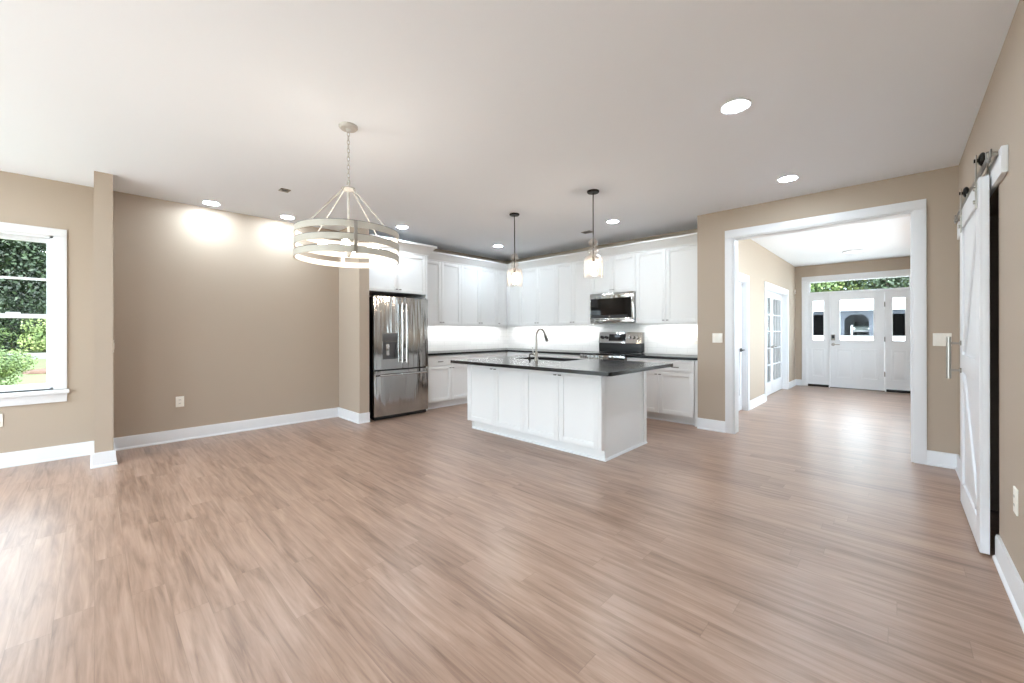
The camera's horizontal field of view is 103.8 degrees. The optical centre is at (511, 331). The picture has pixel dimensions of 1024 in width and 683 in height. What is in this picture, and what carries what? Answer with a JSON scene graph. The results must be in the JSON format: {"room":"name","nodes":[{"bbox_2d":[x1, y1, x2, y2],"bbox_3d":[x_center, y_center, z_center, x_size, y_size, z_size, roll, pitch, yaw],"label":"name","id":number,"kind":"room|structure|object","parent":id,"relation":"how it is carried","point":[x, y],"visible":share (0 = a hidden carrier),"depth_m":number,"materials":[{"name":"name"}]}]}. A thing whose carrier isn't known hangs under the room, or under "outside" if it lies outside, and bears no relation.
{"room":"open-plan kitchen","nodes":[
{"label":"open-plan kitchen","id":0,"kind":"room"},
{"bbox_2d":[94,171,112,452],"bbox_3d":[-4.033,-0.116,3.961,0.615,2.740,0.125,0,0,44],"label":"wall partition","id":1,"kind":"structure","parent":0,"point":[103,182],"depth_m":3.74,"materials":[{"name":"beige paint"}]},
{"bbox_2d":[0,171,506,452],"bbox_3d":[-3.506,-0.117,5.098,0.200,2.740,10.000,0,0,44],"label":"wall","id":2,"kind":"structure","parent":0,"point":[215,309],"depth_m":4.65,"materials":[{"name":"beige paint"}]},
{"bbox_2d":[0,414,2,426],"bbox_3d":[-4.724,0.816,3.677,0.008,0.120,0.075,0,0,44],"label":"wall outlet","id":3,"kind":"object","parent":2,"relation":"attached to","point":[1,415],"visible":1,"depth_m":3.70,"materials":[{"name":"white plastic"}]},
{"bbox_2d":[0,222,68,406],"bbox_3d":[-4.840,-0.159,3.630,0.190,1.700,1.125,0,0,44],"label":"window","id":4,"kind":"structure","parent":2,"relation":"in","point":[55,240],"depth_m":3.92,"materials":[{"name":"white paint"}]},
{"bbox_2d":[176,396,183,406],"bbox_3d":[-3.821,0.804,4.619,0.008,0.120,0.075,0,0,44],"label":"wall outlet","id":5,"kind":"object","parent":2,"relation":"attached to","point":[179,400],"visible":1,"depth_m":4.62,"materials":[{"name":"white plastic"}]},
{"bbox_2d":[0,407,369,468],"bbox_3d":[-4.377,1.187,3.546,0.691,0.135,6.250,0,0,44],"label":"baseboard","id":6,"kind":"structure","parent":2,"relation":"attached to","point":[31,456],"depth_m":4.47,"materials":[{"name":"white paint"}]},
{"bbox_2d":[427,260,460,324],"bbox_3d":[-1.324,-0.668,6.946,0.387,1.105,0.857,0,0,44],"label":"upper cabinet","id":7,"kind":"object","parent":2,"relation":"attached to","point":[443,279],"visible":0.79,"depth_m":6.87,"materials":[{"name":"white paint"}]},
{"bbox_2d":[428,325,506,350],"bbox_3d":[-0.936,0.105,7.625,0.009,0.478,2.376,0,0,44],"label":"backsplash","id":8,"kind":"structure","parent":2,"relation":"attached to","point":[440,337],"depth_m":7.67,"materials":[{"name":"tile"}]},
{"bbox_2d":[461,265,496,325],"bbox_3d":[-0.714,-0.669,7.581,0.387,1.105,0.897,0,0,44],"label":"upper cabinet","id":9,"kind":"object","parent":2,"relation":"attached to","point":[478,285],"visible":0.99,"depth_m":7.44,"materials":[{"name":"white paint"}]},
{"bbox_2d":[339,227,368,413],"bbox_3d":[-2.273,-0.119,5.758,0.665,2.740,0.140,0,0,44],"label":"wall pier","id":10,"kind":"object","parent":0,"point":[353,282],"visible":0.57,"depth_m":5.60,"materials":[{"name":"beige paint"}]},
{"bbox_2d":[0,0,1018,266],"bbox_3d":[1.140,-1.670,4.295,8.100,0.350,15.380,0,0,44],"label":"ceiling","id":11,"kind":"structure","parent":0,"point":[469,115],"depth_m":2.64,"materials":[{"name":"paint"}]},
{"bbox_2d":[201,200,220,205],"bbox_3d":[-3.471,-1.479,4.632,0.180,0.016,0.180,0,0,44],"label":"recessed light","id":12,"kind":"object","parent":11,"relation":"in","point":[212,203],"visible":1,"depth_m":4.61,"materials":[{"name":"white paint"}]},
{"bbox_2d":[278,188,290,192],"bbox_3d":[-2.387,-1.485,4.216,0.100,0.008,0.090,0,0,44],"label":"ceiling vent","id":13,"kind":"object","parent":11,"relation":"in","point":[281,189],"visible":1,"depth_m":4.21,"materials":[{"name":"silver metal"}]},
{"bbox_2d":[280,215,294,218],"bbox_3d":[-2.910,-1.480,5.203,0.180,0.016,0.180,0,0,44],"label":"recessed light","id":14,"kind":"object","parent":11,"relation":"in","point":[281,216],"visible":1,"depth_m":5.17,"materials":[{"name":"white paint"}]},
{"bbox_2d":[293,122,398,267],"bbox_3d":[-1.186,-1.003,2.911,0.706,0.975,0.706,0,0,44],"label":"chandelier","id":15,"kind":"object","parent":11,"relation":"hanging from","point":[325,246],"visible":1,"depth_m":2.76,"materials":[{"name":"white metal"}]},
{"bbox_2d":[396,225,408,228],"bbox_3d":[-1.562,-1.482,5.711,0.180,0.016,0.180,0,0,44],"label":"recessed light","id":16,"kind":"object","parent":11,"relation":"in","point":[398,226],"visible":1,"depth_m":5.68,"materials":[{"name":"white paint"}]},
{"bbox_2d":[506,213,522,285],"bbox_3d":[0.032,-1.036,5.089,0.208,0.915,0.208,0,0,44],"label":"pendant light","id":17,"kind":"object","parent":11,"relation":"hanging from","point":[514,279],"visible":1,"depth_m":5.08,"materials":[{"name":"black metal"}]},
{"bbox_2d":[583,189,602,277],"bbox_3d":[0.862,-1.037,4.265,0.208,0.915,0.208,0,0,44],"label":"pendant light","id":18,"kind":"object","parent":11,"relation":"hanging from","point":[593,192],"visible":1,"depth_m":4.25,"materials":[{"name":"black metal"}]},
{"bbox_2d":[606,220,619,223],"bbox_3d":[1.369,-1.488,5.443,0.180,0.016,0.180,0,0,44],"label":"recessed light","id":19,"kind":"object","parent":11,"relation":"in","point":[608,221],"visible":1,"depth_m":5.43,"materials":[{"name":"white paint"}]},
{"bbox_2d":[720,98,751,113],"bbox_3d":[1.481,-1.488,2.658,0.180,0.016,0.180,0,0,44],"label":"recessed light","id":20,"kind":"object","parent":11,"relation":"in","point":[734,106],"visible":1,"depth_m":2.64,"materials":[{"name":"white paint"}]},
{"bbox_2d":[777,175,798,182],"bbox_3d":[2.697,-1.490,3.924,0.180,0.016,0.180,0,0,44],"label":"recessed light","id":21,"kind":"object","parent":11,"relation":"in","point":[788,178],"visible":1,"depth_m":3.91,"materials":[{"name":"white paint"}]},
{"bbox_2d":[843,249,863,253],"bbox_3d":[6.351,-1.490,7.471,0.300,0.030,0.300,0,0,44],"label":"recessed light","id":22,"kind":"object","parent":11,"relation":"in","point":[855,250],"visible":1,"depth_m":7.41,"materials":[{"name":"white paint"}]},
{"bbox_2d":[0,385,1023,682],"bbox_3d":[1.093,1.305,4.241,8.100,0.120,15.230,0,0,44],"label":"floor","id":23,"kind":"structure","parent":0,"point":[805,543],"depth_m":2.18,"materials":[{"name":"wood"}]},
{"bbox_2d":[369,295,427,420],"bbox_3d":[-1.824,0.366,6.111,0.744,1.761,0.890,0,0,44],"label":"refrigerator","id":24,"kind":"object","parent":23,"relation":"on","point":[398,326],"visible":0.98,"depth_m":5.84,"materials":[{"name":"silver metal"}]},
{"bbox_2d":[369,250,427,410],"bbox_3d":[-1.889,0.015,6.191,0.617,2.470,1.006,0,0,44],"label":"tall cabinet","id":25,"kind":"object","parent":23,"relation":"on","point":[408,279],"visible":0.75,"depth_m":6.07,"materials":[{"name":"white paint"}]},
{"bbox_2d":[369,234,436,256],"bbox_3d":[-1.825,-1.271,6.202,0.700,0.162,1.120,0,0,44],"label":"crown molding","id":26,"kind":"structure","parent":25,"relation":"attached to","point":[408,247],"depth_m":6.10,"materials":[{"name":"white paint"}]},
{"bbox_2d":[427,354,471,407],"bbox_3d":[-1.219,0.813,6.879,0.627,0.872,0.902,0,0,44],"label":"base cabinet","id":27,"kind":"object","parent":23,"relation":"on","point":[447,381],"visible":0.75,"depth_m":6.63,"materials":[{"name":"white paint"}]},
{"bbox_2d":[471,352,506,358],"bbox_3d":[-0.604,0.812,7.519,0.627,0.872,0.867,0,0,44],"label":"base cabinet","id":28,"kind":"object","parent":23,"relation":"on","point":[491,354],"visible":0.19,"depth_m":7.29,"materials":[{"name":"white paint"}]},
{"bbox_2d":[507,352,579,357],"bbox_3d":[0.714,0.810,7.258,1.682,0.872,0.637,0,0,44],"label":"base cabinet","id":29,"kind":"object","parent":23,"relation":"on","point":[508,353],"visible":0.16,"depth_m":6.98,"materials":[{"name":"white paint"}]},
{"bbox_2d":[428,348,595,355],"bbox_3d":[-0.108,0.359,6.831,2.282,0.033,2.376,0,0,44],"label":"countertop","id":30,"kind":"structure","parent":29,"relation":"on","point":[450,352],"depth_m":7.03,"materials":[{"name":"stone"}]},
{"bbox_2d":[467,364,646,461],"bbox_3d":[0.460,0.816,4.822,1.983,0.860,0.979,0,0,44],"label":"kitchen island","id":31,"kind":"object","parent":23,"relation":"on","point":[602,418],"visible":0.78,"depth_m":4.26,"materials":[{"name":"white paint"}]},
{"bbox_2d":[450,355,672,375],"bbox_3d":[0.507,0.369,4.729,2.250,0.035,1.375,0,0,44],"label":"island countertop","id":32,"kind":"structure","parent":31,"relation":"on","point":[599,367],"depth_m":4.31,"materials":[{"name":"stone"}]},
{"bbox_2d":[532,328,547,360],"bbox_3d":[0.353,0.154,5.017,0.093,0.394,0.252,0,0,44],"label":"faucet","id":33,"kind":"object","parent":32,"relation":"on","point":[539,329],"visible":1,"depth_m":4.93,"materials":[{"name":"silver metal"}]},
{"bbox_2d":[580,332,643,360],"bbox_3d":[1.572,0.627,6.366,0.774,1.235,0.716,0,0,44],"label":"range","id":34,"kind":"object","parent":23,"relation":"on","point":[612,345],"visible":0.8,"depth_m":6.43,"materials":[{"name":"silver metal"}]},
{"bbox_2d":[581,351,640,355],"bbox_3d":[1.568,0.346,6.362,0.774,0.027,0.550,0,0,44],"label":"cooktop","id":35,"kind":"object","parent":34,"relation":"in","point":[598,353],"depth_m":6.31,"materials":[{"name":"black glass"}]},
{"bbox_2d":[627,357,697,426],"bbox_3d":[2.260,0.807,5.774,1.018,0.872,0.637,0,0,44],"label":"base cabinet","id":36,"kind":"object","parent":23,"relation":"on","point":[670,391],"depth_m":5.46,"materials":[{"name":"white paint"}]},
{"bbox_2d":[428,402,694,424],"bbox_3d":[0.549,1.237,5.848,3.588,0.018,1.865,0,0,44],"label":"trim","id":37,"kind":"structure","parent":36,"relation":"attached to","point":[463,402],"depth_m":5.71,"materials":[{"name":"white paint"}]},
{"bbox_2d":[626,353,697,359],"bbox_3d":[2.255,0.354,5.772,1.021,0.033,0.630,0,0,44],"label":"countertop","id":38,"kind":"structure","parent":36,"relation":"on","point":[642,355],"depth_m":5.68,"materials":[{"name":"stone"}]},
{"bbox_2d":[507,228,696,353],"bbox_3d":[1.421,-0.126,7.126,4.100,2.740,0.150,0,0,44],"label":"wall","id":39,"kind":"structure","parent":0,"point":[690,230],"depth_m":6.75,"materials":[{"name":"beige paint"}]},
{"bbox_2d":[497,270,519,325],"bbox_3d":[-0.071,-0.671,8.020,0.706,1.104,0.622,0,0,44],"label":"upper cabinet","id":40,"kind":"object","parent":39,"relation":"attached to","point":[508,297],"visible":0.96,"depth_m":7.89,"materials":[{"name":"white paint"}]},
{"bbox_2d":[427,232,696,271],"bbox_3d":[0.522,-1.261,6.008,3.695,0.135,2.066,0,0,44],"label":"crown molding","id":41,"kind":"structure","parent":40,"relation":"attached to","point":[686,239],"depth_m":6.70,"materials":[{"name":"white paint"}]},
{"bbox_2d":[520,265,555,325],"bbox_3d":[0.580,-0.671,7.565,0.857,1.105,0.377,0,0,44],"label":"upper cabinet","id":42,"kind":"object","parent":39,"relation":"attached to","point":[538,290],"visible":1,"depth_m":7.43,"materials":[{"name":"white paint"}]},
{"bbox_2d":[556,260,601,324],"bbox_3d":[1.155,-0.673,7.013,0.732,1.105,0.377,0,0,44],"label":"upper cabinet","id":43,"kind":"object","parent":39,"relation":"attached to","point":[573,291],"visible":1,"depth_m":6.89,"materials":[{"name":"white paint"}]},
{"bbox_2d":[507,322,697,354],"bbox_3d":[1.366,0.098,7.069,4.099,0.493,0.009,0,0,44],"label":"backsplash","id":44,"kind":"structure","parent":39,"relation":"attached to","point":[659,338],"depth_m":6.98,"materials":[{"name":"tile"}]},
{"bbox_2d":[694,336,697,343],"bbox_3d":[2.666,0.122,5.809,0.075,0.118,0.008,0,0,44],"label":"wall outlet","id":45,"kind":"object","parent":44,"relation":"attached to","point":[695,337],"visible":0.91,"depth_m":5.81,"materials":[{"name":"white plastic"}]},
{"bbox_2d":[591,253,635,293],"bbox_3d":[1.703,-0.924,6.486,0.782,0.605,0.377,0,0,44],"label":"upper cabinet","id":46,"kind":"object","parent":39,"relation":"attached to","point":[619,272],"visible":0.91,"depth_m":6.33,"materials":[{"name":"white paint"}]},
{"bbox_2d":[590,291,635,322],"bbox_3d":[1.681,-0.382,6.463,0.779,0.465,0.422,0,0,44],"label":"microwave","id":47,"kind":"object","parent":46,"relation":"attached to","point":[618,307],"visible":0.97,"depth_m":6.31,"materials":[{"name":"grey metal"}]},
{"bbox_2d":[636,244,697,323],"bbox_3d":[2.324,-0.675,5.891,0.932,1.105,0.377,0,0,44],"label":"upper cabinet","id":48,"kind":"object","parent":39,"relation":"attached to","point":[666,279],"visible":0.92,"depth_m":5.75,"materials":[{"name":"white paint"}]},
{"bbox_2d":[738,239,794,399],"bbox_3d":[4.590,-0.131,7.359,0.150,2.740,5.885,0,0,44],"label":"wall","id":49,"kind":"structure","parent":0,"point":[755,261],"depth_m":6.95,"materials":[{"name":"beige paint"}]},
{"bbox_2d":[738,272,749,410],"bbox_3d":[3.365,0.178,6.068,0.170,2.125,1.005,0,0,44],"label":"door","id":50,"kind":"structure","parent":49,"relation":"in","point":[743,286],"depth_m":6.32,"materials":[{"name":"white paint"}]},
{"bbox_2d":[750,379,801,409],"bbox_3d":[4.645,1.171,7.215,0.125,0.135,5.720,0,0,44],"label":"baseboard","id":51,"kind":"structure","parent":49,"relation":"attached to","point":[757,401],"depth_m":6.95,"materials":[{"name":"white paint"}]},
{"bbox_2d":[764,281,788,400],"bbox_3d":[5.181,0.170,7.960,0.170,2.135,2.130,0,0,44],"label":"door","id":52,"kind":"structure","parent":49,"relation":"in","point":[780,295],"depth_m":8.24,"materials":[{"name":"white paint"}]},
{"bbox_2d":[768,299,778,380],"bbox_3d":[3.558,-0.129,8.804,3.340,2.740,5.230,0,0,44],"label":"wall","id":53,"kind":"structure","parent":0,"point":[773,299],"depth_m":9.62,"materials":[{"name":"white paint"}]},
{"bbox_2d":[697,165,958,453],"bbox_3d":[3.304,-0.129,4.410,2.380,2.740,0.150,0,0,44],"label":"wall","id":54,"kind":"structure","parent":0,"point":[939,187],"depth_m":3.92,"materials":[{"name":"beige paint"}]},
{"bbox_2d":[712,333,722,342],"bbox_3d":[2.564,0.077,5.010,0.116,0.118,0.010,0,0,44],"label":"light switch","id":55,"kind":"object","parent":54,"relation":"attached to","point":[716,337],"visible":1,"depth_m":5.01,"materials":[{"name":"white plastic"}]},
{"bbox_2d":[725,199,926,464],"bbox_3d":[3.307,0.000,4.408,1.727,2.482,0.190,0,0,44],"label":"trim","id":56,"kind":"structure","parent":54,"relation":"attached to","point":[916,209],"depth_m":3.99,"materials":[{"name":"white paint"}]},
{"bbox_2d":[697,418,959,479],"bbox_3d":[2.846,1.174,4.017,2.260,0.135,1.055,0,0,44],"label":"baseboard","id":57,"kind":"structure","parent":54,"relation":"attached to","point":[934,458],"depth_m":3.71,"materials":[{"name":"white paint"}]},
{"bbox_2d":[933,333,951,345],"bbox_3d":[3.947,0.072,3.683,0.118,0.118,0.010,0,0,44],"label":"light switch","id":58,"kind":"object","parent":54,"relation":"attached to","point":[939,339],"visible":0.88,"depth_m":3.69,"materials":[{"name":"white plastic"}]},
{"bbox_2d":[795,256,909,379],"bbox_3d":[7.409,-0.136,8.628,2.460,2.740,0.150,0,0,44],"label":"wall","id":59,"kind":"structure","parent":0,"point":[898,263],"depth_m":8.95,"materials":[{"name":"beige paint"}]},
{"bbox_2d":[802,269,910,392],"bbox_3d":[7.384,-0.009,8.598,1.915,2.485,0.188,0,0,44],"label":"door","id":60,"kind":"structure","parent":59,"relation":"in","point":[881,363],"depth_m":8.59,"materials":[{"name":"white paint"}]},
{"bbox_2d":[959,0,1023,582],"bbox_3d":[2.991,-0.128,2.452,0.120,2.740,15.180,0,0,44],"label":"wall","id":61,"kind":"structure","parent":0,"point":[999,121],"depth_m":2.02,"materials":[{"name":"beige paint"}]},
{"bbox_2d":[946,145,1007,554],"bbox_3d":[3.128,0.104,2.785,0.145,2.247,2.050,0,0,44],"label":"barn door","id":62,"kind":"structure","parent":61,"relation":"in","point":[974,216],"depth_m":2.31,"materials":[{"name":"white paint"}]},
{"bbox_2d":[992,534,1023,632],"bbox_3d":[0.217,1.179,-0.335,0.026,0.135,7.015,0,0,44],"label":"baseboard","id":63,"kind":"structure","parent":61,"relation":"attached to","point":[1013,584],"depth_m":1.90,"materials":[{"name":"white paint"}]},
{"bbox_2d":[1013,486,1017,515],"bbox_3d":[2.347,0.788,1.872,0.008,0.120,0.075,0,0,44],"label":"wall outlet","id":64,"kind":"object","parent":61,"relation":"attached to","point":[1015,490],"visible":1,"depth_m":1.86,"materials":[{"name":"white plastic"}]},
{"label":"outside","id":65,"kind":"structure","parent":0,"visible":0},
{"bbox_2d":[0,350,45,385],"bbox_3d":[-31.978,1.390,-2.846,29.800,0.670,71.600,0,0,44],"label":"ground","id":66,"kind":"structure","parent":65,"point":[32,378],"depth_m":14.39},
{"bbox_2d":[0,324,24,350],"bbox_3d":[-27.623,0.211,20.626,3.010,2.332,3.470,0,0,44],"label":"shrub","id":67,"kind":"object","parent":66,"relation":"on","point":[6,329],"visible":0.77,"depth_m":21.48,"materials":[{"name":"green plant"}]},
{"bbox_2d":[0,348,37,385],"bbox_3d":[-15.226,1.080,11.682,1.452,1.389,1.811,0,0,-6],"label":"bush","id":68,"kind":"object","parent":66,"relation":"on","point":[7,365],"visible":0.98,"depth_m":12.01,"materials":[{"name":"green plant"}]},
{"bbox_2d":[0,294,46,351],"bbox_3d":[-27.968,-0.296,22.598,5.367,3.774,4.480,0,0,14],"label":"shrub","id":69,"kind":"object","parent":66,"relation":"on","point":[45,305],"visible":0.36,"depth_m":22.27,"materials":[{"name":"green plant"}]},
{"bbox_2d":[17,318,45,352],"bbox_3d":[-25.635,0.157,22.314,2.969,2.179,2.364,0,0,44],"label":"shrub","id":70,"kind":"object","parent":66,"relation":"on","point":[36,341],"visible":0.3,"depth_m":21.32,"materials":[{"name":"green plant"}]},
{"bbox_2d":[21,368,45,374],"bbox_3d":[-17.798,1.611,15.407,1.210,0.520,1.446,0,0,44],"label":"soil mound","id":71,"kind":"object","parent":66,"relation":"on","point":[40,370],"visible":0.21,"depth_m":14.95,"materials":[{"name":"brown soil"}]},
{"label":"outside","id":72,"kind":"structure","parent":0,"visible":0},
{"bbox_2d":[813,336,904,340],"bbox_3d":[31.444,0.840,43.583,65.000,0.900,83.570,0,0,44],"label":"ground","id":73,"kind":"structure","parent":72,"point":[895,338],"depth_m":41.89,"materials":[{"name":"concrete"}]},
{"bbox_2d":[810,281,842,292],"bbox_3d":[47.248,-7.864,65.697,11.574,17.065,10.465,0,0,44],"label":"tree","id":74,"kind":"object","parent":73,"relation":"on","point":[816,286],"visible":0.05,"depth_m":62.08,"materials":[{"name":"green plant"}]},
{"bbox_2d":[814,279,884,290],"bbox_3d":[52.693,-8.044,63.084,11.002,17.405,9.675,0,0,44],"label":"tree","id":75,"kind":"object","parent":73,"relation":"on","point":[842,283],"visible":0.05,"depth_m":61.80,"materials":[{"name":"green plant"}]},
{"bbox_2d":[813,298,904,335],"bbox_3d":[45.339,-2.185,51.566,19.000,5.900,10.600,0,0,44],"label":"garage","id":76,"kind":"structure","parent":73,"relation":"on","point":[851,311],"depth_m":50.37,"materials":[{"name":"blue"}]},
{"bbox_2d":[853,321,868,334],"bbox_3d":[44.507,-0.448,50.912,1.840,1.750,5.300,0,0,44],"label":"pickup truck","id":77,"kind":"object","parent":76,"relation":"in","point":[862,326],"visible":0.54,"depth_m":49.71,"materials":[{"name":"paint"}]},
{"bbox_2d":[843,276,908,290],"bbox_3d":[54.393,-7.224,58.076,10.890,15.760,10.679,0,0,44],"label":"tree","id":78,"kind":"object","parent":73,"relation":"on","point":[889,282],"visible":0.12,"depth_m":57.68,"materials":[{"name":"green plant"}]},
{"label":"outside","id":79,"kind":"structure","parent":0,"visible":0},
{"bbox_2d":[0,245,46,349],"bbox_3d":[-69.439,-9.748,33.096,74.000,21.760,71.600,0,0,44],"label":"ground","id":80,"kind":"structure","parent":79,"point":[41,245],"depth_m":28.90,"materials":[{"name":"green plant"}]},
{"bbox_2d":[0,241,44,309],"bbox_3d":[-37.040,-7.117,26.423,9.380,16.777,10.009,0,0,-40],"label":"tree","id":81,"kind":"object","parent":80,"relation":"on","point":[20,241],"visible":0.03,"depth_m":29.08,"materials":[{"name":"green plant"}]},
{"bbox_2d":[0,239,45,335],"bbox_3d":[-29.825,-4.807,22.226,6.820,12.130,7.547,0,0,44],"label":"tree","id":82,"kind":"object","parent":80,"relation":"on","point":[7,243],"visible":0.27,"depth_m":22.84,"materials":[{"name":"green plant"}]},
{"bbox_2d":[0,243,46,324],"bbox_3d":[-28.982,-5.674,26.081,8.263,13.860,8.157,0,0,-30],"label":"tree","id":83,"kind":"object","parent":80,"relation":"on","point":[41,273],"visible":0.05,"depth_m":23.88,"materials":[{"name":"green plant"}]},
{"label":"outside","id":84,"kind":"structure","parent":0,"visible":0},
{"bbox_2d":[9,353,45,359],"bbox_3d":[-39.192,1.253,4.080,3.000,0.230,71.600,0,0,44],"label":"road","id":85,"kind":"structure","parent":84,"point":[38,355],"depth_m":19.28,"materials":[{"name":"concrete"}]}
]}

